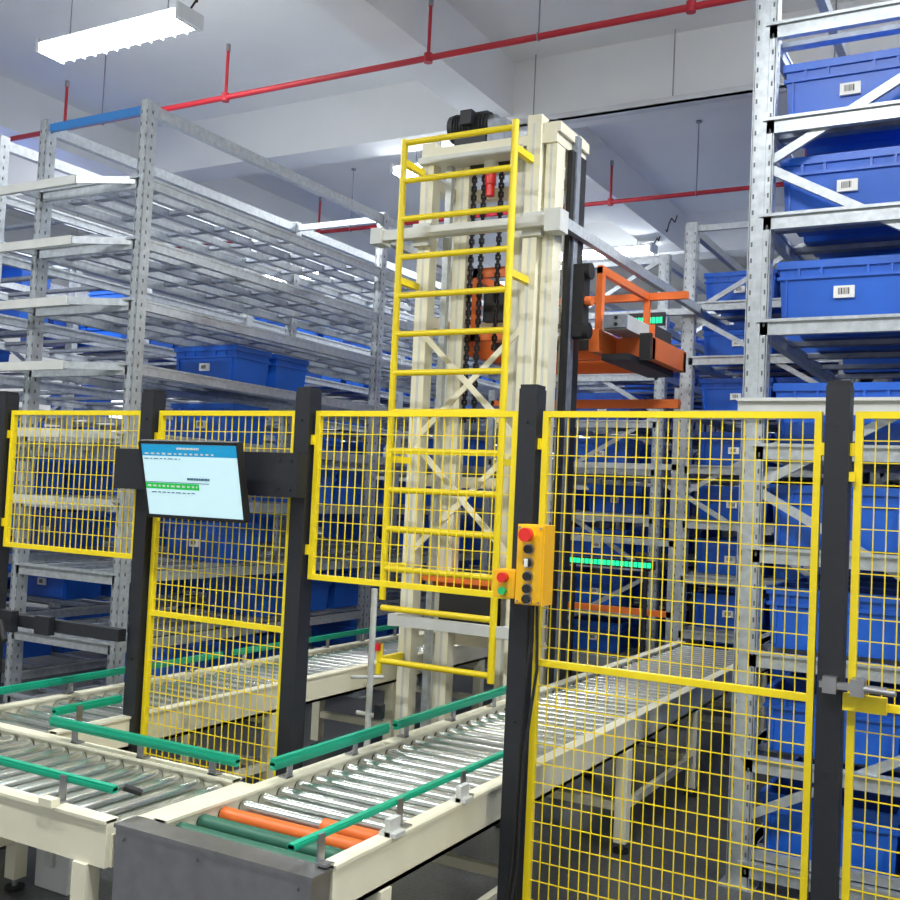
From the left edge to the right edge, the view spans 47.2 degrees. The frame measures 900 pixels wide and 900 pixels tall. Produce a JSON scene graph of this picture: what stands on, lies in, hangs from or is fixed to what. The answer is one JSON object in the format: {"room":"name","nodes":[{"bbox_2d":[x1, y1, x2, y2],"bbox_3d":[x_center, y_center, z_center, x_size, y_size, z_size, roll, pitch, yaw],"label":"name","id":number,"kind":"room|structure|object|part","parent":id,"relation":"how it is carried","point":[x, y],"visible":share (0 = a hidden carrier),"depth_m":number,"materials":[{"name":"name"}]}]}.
{"room":"distribution center","nodes":[
{"label":"distribution center","id":0,"kind":"room"},
{"bbox_2d":[0,214,385,533],"bbox_3d":[-7.588,-0.869,15.235,0.200,5.750,25.000,1,-3,29],"label":"wall","id":1,"kind":"structure","parent":0,"point":[21,234],"depth_m":16.78,"materials":[{"name":"paint"}]},
{"bbox_2d":[0,0,854,310],"bbox_3d":[1.351,-3.615,10.410,20.000,0.150,25.000,1,-3,29],"label":"ceiling","id":2,"kind":"structure","parent":0,"point":[273,42],"depth_m":10.16,"materials":[{"name":"paint"}]},
{"bbox_2d":[35,0,203,64],"bbox_3d":[-2.408,-3.471,7.822,1.819,0.716,0.260,1,-3,29],"label":"fluorescent ceiling light","id":3,"kind":"object","parent":2,"relation":"hanging from","point":[182,18],"visible":1,"depth_m":7.79,"materials":[{"name":"white paint"}]},
{"bbox_2d":[0,75,483,307],"bbox_3d":[-3.370,-3.392,13.044,0.400,0.510,25.000,1,-3,29],"label":"ceiling beam","id":4,"kind":"structure","parent":2,"relation":"attached to","point":[23,108],"depth_m":11.66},
{"bbox_2d":[260,274,284,281],"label":"fluorescent ceiling light","id":5,"kind":"object","parent":2,"relation":"hanging from","point":[260,274],"depth_m":16.68,"materials":[{"name":"white paint"}]},
{"bbox_2d":[313,272,329,277],"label":"fluorescent ceiling light","id":6,"kind":"object","parent":2,"relation":"hanging from","point":[313,272],"depth_m":16.22,"materials":[{"name":"white paint"}]},
{"bbox_2d":[9,0,746,141],"bbox_3d":[-0.138,-3.321,7.778,19.980,0.804,0.068,1,-3,29],"label":"pipe","id":7,"kind":"object","parent":2,"relation":"hanging from","point":[691,6],"visible":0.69,"depth_m":7.76,"materials":[{"name":"red metal"}]},
{"bbox_2d":[390,163,399,178],"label":"fluorescent ceiling light","id":8,"kind":"object","parent":2,"relation":"hanging from","point":[394,170],"depth_m":10.81,"materials":[{"name":"white paint"}]},
{"bbox_2d":[407,170,416,177],"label":"fluorescent ceiling light","id":9,"kind":"object","parent":2,"relation":"hanging from","point":[409,174],"depth_m":10.84,"materials":[{"name":"white paint"}]},
{"bbox_2d":[76,120,806,248],"bbox_3d":[1.817,-3.077,11.260,19.980,0.804,0.068,1,-3,29],"label":"pipe","id":10,"kind":"object","parent":2,"relation":"hanging from","point":[610,201],"visible":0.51,"depth_m":11.23,"materials":[{"name":"red metal"}]},
{"bbox_2d":[6,0,899,209],"bbox_3d":[0.909,-3.319,9.638,20.000,0.550,0.400,1,-3,29],"label":"ceiling beam","id":11,"kind":"structure","parent":2,"relation":"attached to","point":[374,122],"depth_m":9.90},
{"bbox_2d":[177,205,806,293],"bbox_3d":[3.572,-2.986,14.381,20.000,0.550,0.400,1,-3,29],"label":"ceiling beam","id":12,"kind":"structure","parent":2,"relation":"attached to","point":[734,242],"depth_m":14.64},
{"bbox_2d":[306,0,746,284],"bbox_3d":[0.943,-3.294,10.617,0.400,0.510,25.000,1,-3,29],"label":"ceiling beam","id":13,"kind":"structure","parent":2,"relation":"attached to","point":[397,30],"depth_m":9.05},
{"bbox_2d":[582,248,603,259],"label":"fluorescent ceiling light","id":14,"kind":"object","parent":2,"relation":"hanging from","point":[589,253],"depth_m":14.03,"materials":[{"name":"white paint"}]},
{"bbox_2d":[612,236,660,256],"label":"fluorescent ceiling light","id":15,"kind":"object","parent":2,"relation":"hanging from","point":[636,250],"depth_m":13.71,"materials":[{"name":"white paint"}]},
{"bbox_2d":[511,0,836,130],"bbox_3d":[1.902,-3.250,8.754,3.000,0.670,0.100,1,-3,29],"label":"cable tray","id":16,"kind":"object","parent":2,"relation":"attached to","point":[742,91],"visible":0.52,"depth_m":8.77,"materials":[{"name":"white paint"}]},
{"bbox_2d":[0,568,899,899],"bbox_3d":[1.074,2.248,10.154,20.000,0.100,25.000,1,-3,29],"label":"floor","id":17,"kind":"structure","parent":0,"point":[432,881],"depth_m":5.29,"materials":[{"name":"grey concrete"}]},
{"bbox_2d":[34,848,72,895],"bbox_3d":[-1.600,1.696,4.301,0.220,0.240,0.190,1,-3,29],"label":"junction box","id":18,"kind":"object","parent":17,"relation":"on","point":[52,871],"visible":0.36,"depth_m":4.22,"materials":[{"name":"white paint"}]},
{"bbox_2d":[0,716,241,899],"bbox_3d":[-2.014,1.416,4.053,2.570,0.738,0.660,1,-3,29],"label":"conveyor","id":19,"kind":"object","parent":17,"relation":"on","point":[60,795],"visible":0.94,"depth_m":3.61,"materials":[{"name":"beige metal"}]},
{"bbox_2d":[0,252,354,607],"bbox_3d":[-4.087,0.033,12.621,1.460,4.050,8.120,1,-3,29],"label":"storage rack","id":20,"kind":"object","parent":17,"relation":"on","point":[4,286],"visible":0.04,"depth_m":11.48,"materials":[{"name":"grey metal"}]},
{"bbox_2d":[0,259,321,601],"bbox_3d":[-4.048,-0.058,12.686,1.200,3.641,7.760,1,-3,29],"label":"storage bins","id":21,"kind":"object","parent":20,"relation":"on","point":[7,271],"visible":0.02,"depth_m":11.83,"materials":[{"name":"plastic"}]},
{"bbox_2d":[0,625,545,849],"bbox_3d":[-0.674,1.590,6.574,0.640,0.736,5.020,1,-3,29],"label":"conveyor","id":22,"kind":"object","parent":17,"relation":"on","point":[330,669],"visible":0.45,"depth_m":5.47,"materials":[{"name":"metal"}]},
{"bbox_2d":[0,135,578,682],"bbox_3d":[-1.193,0.145,12.057,1.460,4.050,10.780,1,-3,29],"label":"storage rack","id":23,"kind":"object","parent":17,"relation":"on","point":[35,670],"visible":0.09,"depth_m":8.48,"materials":[{"name":"grey metal"}]},
{"bbox_2d":[3,313,499,657],"bbox_3d":[-1.252,0.253,11.956,0.600,3.221,10.060,1,-3,29],"label":"storage bins","id":24,"kind":"object","parent":23,"relation":"on","point":[64,589],"visible":0.19,"depth_m":8.45,"materials":[{"name":"plastic"}]},
{"bbox_2d":[0,99,665,703],"bbox_3d":[-0.052,0.164,11.251,1.680,4.050,10.905,1,-3,29],"label":"storage rack","id":25,"kind":"object","parent":17,"relation":"on","point":[136,317],"visible":0.56,"depth_m":7.23,"materials":[{"name":"grey metal"}]},
{"bbox_2d":[124,345,642,681],"bbox_3d":[0.283,0.504,11.249,0.600,2.801,9.600,1,-3,29],"label":"storage bins","id":26,"kind":"object","parent":25,"relation":"in","point":[239,363],"visible":0.27,"depth_m":7.71,"materials":[{"name":"plastic"}]},
{"bbox_2d":[351,588,384,745],"bbox_3d":[-0.356,1.239,4.429,0.136,1.280,0.126,1,-3,29],"label":"stand","id":27,"kind":"object","parent":17,"relation":"on","point":[379,709],"visible":0.54,"depth_m":4.43,"materials":[{"name":"grey paint"}]},
{"bbox_2d":[112,640,767,899],"bbox_3d":[0.667,1.602,5.430,0.780,0.740,5.700,1,-3,29],"label":"conveyor","id":28,"kind":"object","parent":17,"relation":"on","point":[351,825],"visible":0.71,"depth_m":3.66,"materials":[{"name":"beige metal"}]},
{"bbox_2d":[0,380,899,899],"bbox_3d":[-0.476,0.802,4.124,6.083,2.115,0.169,1,-3,29],"label":"fence","id":29,"kind":"object","parent":17,"relation":"on","point":[530,455],"visible":0.84,"depth_m":3.68,"materials":[{"name":"yellow metal"}]},
{"bbox_3d":[-2.280,0.762,5.156,0.140,2.115,0.140,1,-3,29],"label":"post","id":30,"kind":"part","parent":29,"relation":"part of","materials":[{"name":"black"}]},
{"bbox_2d":[0,609,125,642],"bbox_3d":[-1.912,0.816,4.787,0.935,0.171,0.186,1,-3,29],"label":"bar","id":31,"kind":"object","parent":29,"relation":"attached to","point":[10,620],"visible":1,"depth_m":4.79,"materials":[{"name":"black painted metal"}]},
{"bbox_3d":[-1.813,0.150,4.936,0.931,0.680,0.040,1,-3,29],"label":"panel","id":32,"kind":"part","parent":29,"relation":"part of","materials":[{"name":"yellow metal"}]},
{"bbox_3d":[-1.400,0.781,4.660,0.140,2.115,0.140,1,-3,29],"label":"post","id":33,"kind":"part","parent":29,"relation":"part of","materials":[{"name":"black metal"}]},
{"bbox_2d":[114,448,307,497],"bbox_3d":[-1.052,0.094,4.425,1.030,0.180,0.071,1,-3,29],"label":"beam","id":34,"kind":"structure","parent":29,"relation":"attached to","point":[274,474],"depth_m":4.23,"materials":[{"name":"black metal"}]},
{"bbox_2d":[138,439,250,522],"bbox_3d":[-1.064,0.128,4.324,0.537,0.332,0.151,1,-3,27],"label":"computer monitor","id":35,"kind":"object","parent":34,"relation":"attached to","point":[182,479],"visible":1,"depth_m":4.28,"materials":[{"name":"black plastic"},{"name":"glass screen"}]},
{"bbox_3d":[-1.016,0.778,4.445,0.806,1.900,0.040,1,-3,29],"label":"panel","id":36,"kind":"part","parent":29,"relation":"part of","materials":[{"name":"yellow metal"}]},
{"bbox_3d":[-0.633,0.799,4.229,0.140,2.115,0.140,1,-3,29],"label":"post","id":37,"kind":"part","parent":29,"relation":"part of","materials":[{"name":"black metal"}]},
{"bbox_3d":[-0.160,0.193,4.005,0.946,0.690,0.040,1,-3,29],"label":"panel","id":38,"kind":"part","parent":29,"relation":"part of","materials":[{"name":"yellow metal"}]},
{"bbox_2d":[493,568,515,598],"bbox_3d":[0.203,0.476,3.678,0.085,0.100,0.098,1,-3,29],"label":"box","id":39,"kind":"object","parent":29,"relation":"attached to","point":[504,583],"visible":0.89,"depth_m":3.65,"materials":[{"name":"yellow plastic"}]},
{"bbox_3d":[0.255,0.819,3.728,0.140,2.115,0.140,1,-3,29],"label":"post","id":40,"kind":"part","parent":29,"relation":"part of","materials":[{"name":"black metal"}]},
{"bbox_2d":[515,524,554,605],"bbox_3d":[0.287,0.402,3.610,0.105,0.280,0.143,1,-3,29],"label":"station","id":41,"kind":"object","parent":29,"relation":"attached to","point":[535,542],"visible":1,"depth_m":3.58,"materials":[{"name":"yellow plastic"}]},
{"bbox_2d":[505,605,538,899],"bbox_3d":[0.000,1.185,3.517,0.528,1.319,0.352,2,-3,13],"label":"power cable","id":42,"kind":"object","parent":41,"relation":"attached to","point":[521,759],"visible":0.89,"depth_m":3.63,"materials":[{"name":"black rubber"}]},
{"bbox_3d":[0.720,0.817,3.468,0.991,1.900,0.040,1,-3,29],"label":"panel","id":43,"kind":"part","parent":29,"relation":"part of","materials":[{"name":"yellow metal"}]},
{"bbox_3d":[1.183,0.840,3.206,0.140,2.115,0.140,1,-3,29],"label":"post","id":44,"kind":"part","parent":29,"relation":"part of","materials":[{"name":"black"}]},
{"bbox_3d":[1.608,0.835,2.928,1.063,1.900,0.129,1,-3,29],"label":"gate panel","id":45,"kind":"part","parent":29,"relation":"part of","materials":[{"name":"yellow"}]},
{"bbox_2d":[370,109,702,735],"bbox_3d":[0.830,-0.019,7.305,1.600,4.154,3.135,1,-3,29],"label":"lift tower","id":46,"kind":"object","parent":17,"relation":"on","point":[537,354],"visible":0.77,"depth_m":6.33,"materials":[{"name":"beige metal"}]},
{"bbox_2d":[375,119,533,683],"bbox_3d":[0.021,-0.273,6.102,0.801,3.240,0.290,1,-3,29],"label":"ladder","id":47,"kind":"object","parent":46,"relation":"attached to","point":[394,659],"visible":0.91,"depth_m":5.98,"materials":[{"name":"yellow metal"}]},
{"bbox_2d":[628,312,665,325],"bbox_3d":[1.638,-1.094,8.626,0.330,0.110,0.058,1,-3,29],"label":"led display","id":48,"kind":"object","parent":46,"relation":"attached to","point":[657,318],"visible":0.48,"depth_m":8.56,"materials":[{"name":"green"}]},
{"bbox_2d":[481,388,678,644],"bbox_3d":[1.117,0.804,9.174,1.840,2.700,0.060,1,-3,29],"label":"frame","id":49,"kind":"object","parent":17,"relation":"on","point":[492,400],"visible":0.34,"depth_m":8.92,"materials":[{"name":"orange paint"}]},
{"bbox_2d":[568,555,655,677],"bbox_3d":[1.279,1.514,8.511,0.800,1.240,0.070,1,-3,29],"label":"led display","id":50,"kind":"object","parent":49,"relation":"attached to","point":[596,561],"visible":0.7,"depth_m":8.48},
{"bbox_2d":[546,254,773,665],"bbox_3d":[2.684,0.330,12.326,1.460,4.070,5.460,1,-3,29],"label":"storage rack","id":51,"kind":"object","parent":17,"relation":"on","point":[665,262],"visible":0.23,"depth_m":9.92,"materials":[{"name":"grey metal"}]},
{"bbox_2d":[567,310,737,652],"bbox_3d":[2.691,0.400,12.340,0.600,3.431,5.000,1,-3,29],"label":"storage bins","id":52,"kind":"object","parent":51,"relation":"on","point":[591,442],"visible":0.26,"depth_m":10.29,"materials":[{"name":"plastic"}]},
{"bbox_2d":[670,221,899,701],"bbox_3d":[4.457,0.386,11.706,1.460,4.070,8.120,1,-3,29],"label":"storage rack","id":53,"kind":"object","parent":17,"relation":"on","point":[695,235],"visible":0.3,"depth_m":8.51,"materials":[{"name":"grey metal"}]},
{"bbox_2d":[692,269,872,683],"bbox_3d":[4.398,0.446,11.551,1.230,3.431,7.300,1,-3,29],"label":"storage bins","id":54,"kind":"object","parent":53,"relation":"on","point":[720,393],"visible":0.08,"depth_m":8.60,"materials":[{"name":"plastic"}]},
{"bbox_2d":[718,0,899,899],"bbox_3d":[2.655,-0.307,5.591,1.510,4.750,2.850,1,-3,29],"label":"storage rack","id":55,"kind":"object","parent":17,"relation":"on","point":[771,131],"visible":0.49,"depth_m":4.69,"materials":[{"name":"grey metal"}]},
{"bbox_2d":[759,47,899,876],"bbox_3d":[2.575,0.094,5.465,1.230,3.671,2.240,1,-3,29],"label":"storage bins","id":56,"kind":"object","parent":55,"relation":"in","point":[864,168],"visible":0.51,"depth_m":4.71,"materials":[{"name":"plastic"}]},
{"bbox_2d":[870,379,899,488],"bbox_3d":[5.764,0.416,10.970,1.460,4.070,8.120,1,-3,29],"label":"storage rack","id":57,"kind":"object","parent":17,"relation":"on","point":[896,480],"visible":0.03,"depth_m":7.80,"materials":[{"name":"grey"}]},
{"bbox_2d":[342,294,728,328],"bbox_3d":[6.210,-2.656,19.082,20.000,0.550,0.400,1,-3,29],"label":"ceiling beam","id":58,"kind":"structure","parent":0,"point":[628,306],"depth_m":20.12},
{"bbox_2d":[399,327,770,565],"bbox_3d":[7.368,0.099,21.248,20.000,5.750,0.200,1,-3,29],"label":"wall","id":59,"kind":"structure","parent":0,"point":[679,329],"depth_m":22.75,"materials":[{"name":"paint"}]}
]}

